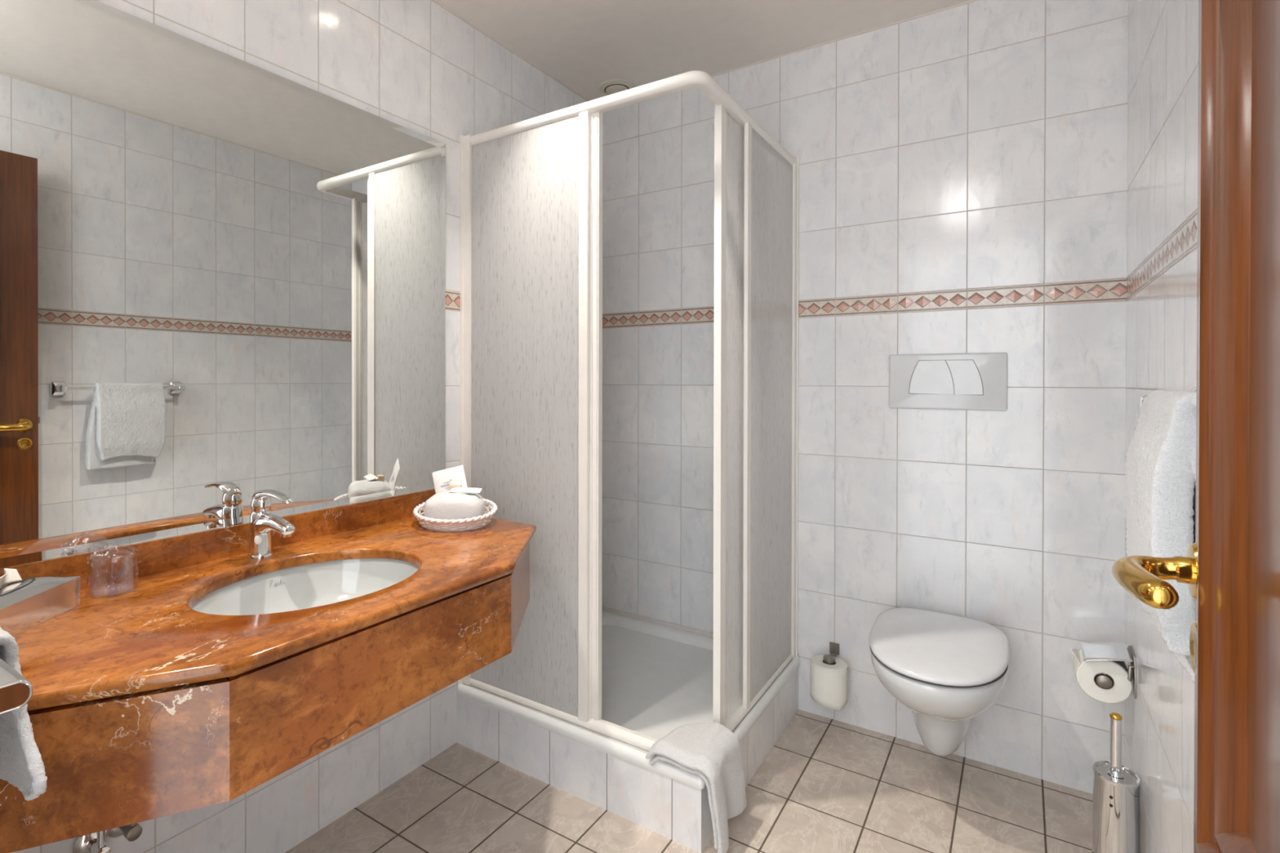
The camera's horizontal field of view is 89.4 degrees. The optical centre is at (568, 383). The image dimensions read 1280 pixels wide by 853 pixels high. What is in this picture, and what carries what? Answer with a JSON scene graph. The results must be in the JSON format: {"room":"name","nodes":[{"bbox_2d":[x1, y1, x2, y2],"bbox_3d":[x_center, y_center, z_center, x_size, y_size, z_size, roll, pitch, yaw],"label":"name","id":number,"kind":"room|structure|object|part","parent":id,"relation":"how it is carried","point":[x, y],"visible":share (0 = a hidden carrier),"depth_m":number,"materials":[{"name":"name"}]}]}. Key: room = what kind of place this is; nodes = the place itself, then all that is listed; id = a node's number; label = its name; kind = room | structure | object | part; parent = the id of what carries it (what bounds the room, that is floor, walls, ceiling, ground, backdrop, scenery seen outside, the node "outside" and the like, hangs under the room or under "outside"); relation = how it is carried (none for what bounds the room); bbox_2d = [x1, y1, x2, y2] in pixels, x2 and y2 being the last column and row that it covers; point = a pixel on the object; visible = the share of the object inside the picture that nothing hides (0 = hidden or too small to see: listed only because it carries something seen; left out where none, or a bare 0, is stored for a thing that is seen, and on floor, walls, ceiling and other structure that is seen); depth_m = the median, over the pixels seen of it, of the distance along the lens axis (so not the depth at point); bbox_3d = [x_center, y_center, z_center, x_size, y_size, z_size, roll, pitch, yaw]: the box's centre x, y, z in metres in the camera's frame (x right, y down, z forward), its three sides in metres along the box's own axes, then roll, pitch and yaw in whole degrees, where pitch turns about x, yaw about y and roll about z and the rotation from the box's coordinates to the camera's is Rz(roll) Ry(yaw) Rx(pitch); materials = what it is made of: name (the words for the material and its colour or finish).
{"room":"bathroom","nodes":[
{"label":"bathroom","id":0,"kind":"room"},
{"bbox_2d":[10,0,587,852],"bbox_3d":[-0.582,-0.010,1.943,0.100,2.430,2.550,0,0,35],"label":"wall","id":1,"kind":"structure","parent":0,"point":[415,65],"depth_m":1.86,"materials":[{"name":"tile"}]},
{"bbox_2d":[72,830,111,852],"bbox_3d":[-0.893,0.877,1.249,0.183,0.111,0.060,0,0,35],"label":"angle valve","id":2,"kind":"object","parent":1,"relation":"attached to","point":[94,842],"visible":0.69,"depth_m":1.22,"materials":[{"name":"silver metal"}]},
{"bbox_2d":[106,822,142,841],"bbox_3d":[-0.863,0.886,1.297,0.162,0.081,0.060,0,0,35],"label":"angle valve","id":3,"kind":"object","parent":1,"relation":"attached to","point":[132,832],"visible":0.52,"depth_m":1.26,"materials":[{"name":"silver metal"}]},
{"bbox_2d":[0,488,435,590],"bbox_3d":[-0.786,0.374,1.549,0.018,0.071,1.308,0,0,35],"label":"backsplash","id":4,"kind":"structure","parent":1,"relation":"attached to","point":[97,568],"depth_m":1.46,"materials":[{"name":"red stone"}]},
{"bbox_2d":[0,0,445,568],"bbox_3d":[-0.798,-0.218,1.536,0.010,1.113,1.366,0,0,35],"label":"wall mirror","id":5,"kind":"object","parent":1,"relation":"attached to","point":[223,276],"visible":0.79,"depth_m":1.45,"materials":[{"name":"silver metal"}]},
{"bbox_2d":[0,488,536,852],"bbox_3d":[-0.550,0.482,1.384,0.596,0.285,1.308,0,0,35],"label":"countertop","id":6,"kind":"structure","parent":1,"relation":"attached to","point":[144,704],"depth_m":1.09,"materials":[{"name":"red stone"}]},
{"bbox_2d":[0,575,80,636],"bbox_3d":[-0.952,0.378,1.070,0.098,0.066,0.245,0,0,-2],"label":"tissue box","id":7,"kind":"object","parent":6,"relation":"on","point":[27,603],"visible":0.91,"depth_m":1.10,"materials":[{"name":"silver metal"}]},
{"bbox_2d":[0,568,22,588],"bbox_3d":[-0.952,0.330,1.070,0.026,0.029,0.104,0,0,-9],"label":"tissue","id":8,"kind":"object","parent":7,"relation":"on","point":[11,575],"visible":1,"depth_m":1.11,"materials":[{"name":"white paper"}]},
{"bbox_3d":[-0.685,0.537,0.897,0.376,0.179,0.020,0,0,-24],"label":"corner panel","id":9,"kind":"part","parent":6,"relation":"part of","materials":[{"name":"red stone"}]},
{"bbox_2d":[246,488,295,559],"bbox_3d":[-0.690,0.329,1.493,0.156,0.162,0.057,0,0,35],"label":"faucet","id":10,"kind":"object","parent":6,"relation":"on","point":[263,522],"visible":1,"depth_m":1.50,"materials":[{"name":"silver metal"}]},
{"bbox_3d":[-0.687,0.276,1.491,0.148,0.055,0.044,0,0,35],"label":"lever","id":11,"kind":"part","parent":10,"relation":"part of","materials":[{"name":"silver metal"}]},
{"bbox_2d":[191,558,418,615],"bbox_3d":[-0.540,0.511,1.371,0.391,0.150,0.520,0,0,35],"label":"washbasin","id":12,"kind":"object","parent":6,"relation":"in","point":[323,583],"visible":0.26,"depth_m":1.53,"materials":[{"name":"ceramic"}]},
{"bbox_3d":[-0.330,0.536,1.234,0.020,0.179,0.647,0,0,35],"label":"panel","id":13,"kind":"part","parent":6,"relation":"part of","materials":[{"name":"red stone"}]},
{"bbox_2d":[413,497,497,531],"bbox_3d":[-0.330,0.379,1.874,0.243,0.058,0.242,0,0,35],"label":"wicker basket","id":14,"kind":"object","parent":6,"relation":"on","point":[475,522],"visible":0.64,"depth_m":1.79,"materials":[{"name":"white wicker"}]},
{"bbox_2d":[431,465,466,493],"bbox_3d":[-0.356,0.308,1.938,0.119,0.122,0.032,0,0,1],"label":"sachet","id":15,"kind":"object","parent":14,"relation":"in","point":[442,479],"visible":0.65,"depth_m":1.94,"materials":[{"name":"white paper"}]},
{"bbox_2d":[423,490,484,523],"bbox_3d":[-0.330,0.358,1.864,0.169,0.084,0.133,0,0,-1],"label":"cloth","id":16,"kind":"object","parent":14,"relation":"in","point":[447,505],"visible":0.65,"depth_m":1.80,"materials":[{"name":"fabric"}]},
{"bbox_2d":[448,484,462,490],"bbox_3d":[-0.335,0.310,1.897,0.035,0.017,0.018,0,0,5],"label":"soap bar","id":17,"kind":"object","parent":16,"relation":"on","point":[451,486],"visible":0.5,"depth_m":1.89,"materials":[{"name":"beige"}]},
{"bbox_2d":[448,486,482,493],"bbox_3d":[-0.300,0.311,1.868,0.092,0.017,0.030,0,0,9],"label":"packet","id":18,"kind":"object","parent":16,"relation":"on","point":[460,489],"visible":1,"depth_m":1.86,"materials":[{"name":"paper"}]},
{"bbox_3d":[-0.134,0.534,1.675,0.020,0.179,0.365,0,0,3],"label":"corner panel","id":19,"kind":"part","parent":6,"relation":"part of","materials":[{"name":"red stone"}]},
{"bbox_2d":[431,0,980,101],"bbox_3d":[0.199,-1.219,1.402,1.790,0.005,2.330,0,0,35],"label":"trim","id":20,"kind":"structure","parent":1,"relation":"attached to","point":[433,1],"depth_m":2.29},
{"bbox_2d":[284,709,1093,852],"bbox_3d":[0.190,1.259,1.405,1.990,0.100,2.550,0,0,35],"label":"floor","id":21,"kind":"structure","parent":0,"point":[826,784],"depth_m":1.81,"materials":[{"name":"tile"}]},
{"bbox_2d":[457,667,798,852],"bbox_3d":[0.237,1.121,2.266,0.874,0.168,0.884,0,0,35],"label":"plinth","id":22,"kind":"object","parent":21,"relation":"on","point":[680,812],"visible":0.71,"depth_m":1.90,"materials":[{"name":"tile"}]},
{"bbox_2d":[457,606,799,789],"bbox_3d":[0.238,1.072,2.260,0.883,0.148,0.893,0,0,35],"label":"shower tray","id":23,"kind":"object","parent":21,"relation":"on","point":[657,676],"visible":0.43,"depth_m":2.16,"materials":[{"name":"ceramic"}]},
{"bbox_2d":[459,71,799,751],"bbox_3d":[0.241,0.090,2.268,0.871,1.842,0.871,0,0,35],"label":"shower enclosure","id":24,"kind":"object","parent":23,"relation":"on","point":[531,371],"visible":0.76,"depth_m":1.98,"materials":[{"name":"white plastic"}]},
{"bbox_3d":[-0.143,0.097,2.022,0.452,1.784,0.003,0,0,35],"label":"fixed panel","id":25,"kind":"part","parent":24,"relation":"part of","materials":[{"name":"white plastic"}]},
{"bbox_3d":[0.241,-0.808,2.266,0.868,0.035,0.868,0,0,35],"label":"rail","id":26,"kind":"part","parent":24,"relation":"part of","materials":[{"name":"white metal"}]},
{"bbox_3d":[0.239,0.997,2.276,0.865,0.028,0.865,0,0,35],"label":"rail","id":27,"kind":"part","parent":24,"relation":"part of","materials":[{"name":"white metal"}]},
{"bbox_3d":[0.543,0.098,1.999,0.003,1.784,0.365,0,0,35],"label":"sliding panel","id":28,"kind":"part","parent":24,"relation":"part of","materials":[{"name":"white plastic"}]},
{"bbox_3d":[0.682,0.098,2.163,0.003,1.784,0.464,0,0,35],"label":"fixed panel","id":29,"kind":"part","parent":24,"relation":"part of","materials":[{"name":"white plastic"}]},
{"bbox_2d":[645,721,746,852],"bbox_3d":[0.352,1.065,1.749,0.228,0.233,0.227,0,0,35],"label":"towel","id":30,"kind":"object","parent":23,"relation":"hanging from","point":[711,751],"visible":1,"depth_m":1.70,"materials":[{"name":"fabric"}]},
{"bbox_2d":[1091,760,1141,852],"bbox_3d":[1.367,1.090,1.607,0.094,0.236,0.111,0,0,35],"label":"toilet brush holder","id":31,"kind":"object","parent":21,"relation":"on","point":[1116,818],"visible":0.94,"depth_m":1.57,"materials":[{"name":"silver metal"}]},
{"bbox_2d":[1106,712,1124,777],"bbox_3d":[1.367,0.901,1.607,0.032,0.152,0.032,0,0,35],"label":"toilet brush","id":32,"kind":"object","parent":31,"relation":"on","point":[1116,718],"visible":1,"depth_m":1.60,"materials":[{"name":"silver metal"}]},
{"bbox_2d":[435,0,971,101],"bbox_3d":[0.193,-1.271,1.393,1.990,0.100,2.550,0,0,35],"label":"ceiling","id":33,"kind":"structure","parent":0,"point":[584,45],"depth_m":2.23,"materials":[{"name":"paint"}]},
{"bbox_2d":[598,78,635,95],"bbox_3d":[0.198,-1.217,2.665,0.150,0.020,0.150,0,0,35],"label":"ceiling vent","id":34,"kind":"object","parent":33,"relation":"in","point":[611,86],"visible":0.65,"depth_m":2.63,"materials":[{"name":"plastic"}]},
{"bbox_2d":[601,0,1128,794],"bbox_3d":[0.896,-0.010,2.402,1.990,2.430,0.100,0,0,35],"label":"wall","id":35,"kind":"structure","parent":0,"point":[963,169],"depth_m":2.14,"materials":[{"name":"tile"}]},
{"bbox_2d":[822,641,839,664],"bbox_3d":[0.924,1.018,2.266,0.039,0.176,0.095,0,0,35],"label":"holder","id":36,"kind":"object","parent":35,"relation":"attached to","point":[829,659],"visible":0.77,"depth_m":2.29,"materials":[{"name":"metal"}]},
{"bbox_2d":[809,654,848,711],"bbox_3d":[0.907,1.042,2.242,0.120,0.140,0.122,0,0,35],"label":"toilet roll","id":37,"kind":"object","parent":36,"relation":"on","point":[828,684],"visible":0.95,"depth_m":2.19,"materials":[{"name":"paper"}]},
{"bbox_3d":[0.951,0.949,2.303,0.033,0.039,0.004,0,0,35],"label":"wall plate","id":38,"kind":"part","parent":36,"relation":"part of","materials":[{"name":"metal"}]},
{"bbox_2d":[868,607,1008,756],"bbox_3d":[1.082,0.929,1.893,0.353,0.392,0.520,0,0,35],"label":"toilet","id":39,"kind":"object","parent":35,"relation":"attached to","point":[949,670],"visible":1,"depth_m":1.79,"materials":[{"name":"white ceramic"}]},
{"bbox_3d":[1.071,0.783,1.877,0.348,0.004,0.477,0,0,35],"label":"seat","id":40,"kind":"part","parent":39,"relation":"part of","materials":[{"name":"white plastic"}]},
{"bbox_3d":[1.074,0.757,1.881,0.353,0.047,0.493,0,0,35],"label":"lid","id":41,"kind":"part","parent":39,"relation":"part of","materials":[{"name":"plastic"}]},
{"bbox_3d":[1.083,0.956,1.895,0.348,0.339,0.515,0,0,35],"label":"bowl","id":42,"kind":"part","parent":39,"relation":"part of","materials":[{"name":"white ceramic"}]},
{"bbox_2d":[888,352,1007,410],"bbox_3d":[1.228,-0.005,2.096,0.334,0.182,0.016,0,0,35],"label":"flush plate","id":43,"kind":"object","parent":35,"relation":"attached to","point":[978,381],"visible":1,"depth_m":2.08,"materials":[{"name":"plastic"}]},
{"bbox_2d":[1124,0,1198,852],"bbox_3d":[0.964,-0.003,0.856,0.100,2.430,2.550,0,0,35],"label":"wall","id":44,"kind":"structure","parent":0,"point":[1162,69],"depth_m":1.39,"materials":[{"name":"tile"}]},
{"bbox_2d":[1080,642,1136,698],"bbox_3d":[1.458,0.762,1.743,0.106,0.103,0.139,0,0,35],"label":"holder","id":45,"kind":"object","parent":44,"relation":"attached to","point":[1116,651],"visible":0.91,"depth_m":1.71,"materials":[{"name":"metal"}]},
{"bbox_2d":[1070,648,1133,703],"bbox_3d":[1.446,0.790,1.750,0.126,0.117,0.102,0,0,35],"label":"toilet roll","id":46,"kind":"object","parent":45,"relation":"hanging from","point":[1086,673],"visible":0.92,"depth_m":1.71,"materials":[{"name":"paper"}]},
{"bbox_3d":[1.469,0.768,1.738,0.077,0.076,0.134,0,0,35],"label":"arm","id":47,"kind":"part","parent":45,"relation":"part of","materials":[{"name":"metal"}]},
{"bbox_3d":[1.499,0.762,1.712,0.004,0.103,0.130,0,0,35],"label":"wall plate","id":48,"kind":"part","parent":45,"relation":"part of","materials":[{"name":"metal"}]},
{"bbox_2d":[1140,386,1196,417],"bbox_3d":[0.860,0.035,0.867,0.081,0.060,0.509,0,0,35],"label":"towel rail","id":49,"kind":"object","parent":44,"relation":"attached to","point":[1142,397],"visible":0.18,"depth_m":1.04,"materials":[{"name":"silver metal"}]},
{"bbox_2d":[1124,389,1196,684],"bbox_3d":[0.838,0.197,0.885,0.089,0.376,0.292,0,0,35],"label":"bath towel","id":50,"kind":"object","parent":49,"relation":"hanging from","point":[1160,494],"visible":0.54,"depth_m":0.81,"materials":[{"name":"white fabric"}]},
{"bbox_3d":[0.839,0.035,0.882,0.014,0.014,0.472,0,0,35],"label":"rail","id":51,"kind":"part","parent":49,"relation":"part of","materials":[{"name":"metal"}]},
{"bbox_3d":[-0.507,-0.003,0.405,1.790,2.430,0.120,0,0,35],"label":"wall","id":52,"kind":"structure","parent":0,"visible":0},
{"bbox_2d":[0,657,32,715],"bbox_3d":[-0.754,0.305,0.726,0.460,0.029,0.116,0,0,35],"label":"towel bar","id":53,"kind":"object","parent":52,"relation":"attached to","point":[15,691],"visible":1,"depth_m":0.63,"materials":[{"name":"silver metal"}]},
{"bbox_2d":[0,626,47,800],"bbox_3d":[-0.747,0.367,0.758,0.399,0.191,0.110,0,0,35],"label":"hand towel","id":54,"kind":"object","parent":53,"relation":"hanging from","point":[21,763],"visible":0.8,"depth_m":0.71,"materials":[{"name":"white fabric"}]},
{"bbox_2d":[1111,0,1279,852],"bbox_3d":[0.391,0.162,0.335,0.110,2.087,0.786,0,0,35],"label":"door","id":55,"kind":"structure","parent":52,"relation":"in","point":[1231,571],"depth_m":0.50,"materials":[{"name":"brown wood"}]},
{"bbox_3d":[0.540,0.180,0.589,0.062,0.029,0.117,0,0,35],"label":"lever","id":56,"kind":"part","parent":55,"relation":"part of","materials":[{"name":"gold metal"}]},
{"bbox_3d":[0.392,-0.180,0.327,0.021,1.172,0.537,0,0,35],"label":"panel moulding","id":57,"kind":"part","parent":55,"relation":"part of","materials":[{"name":"brown wood"}]}
]}

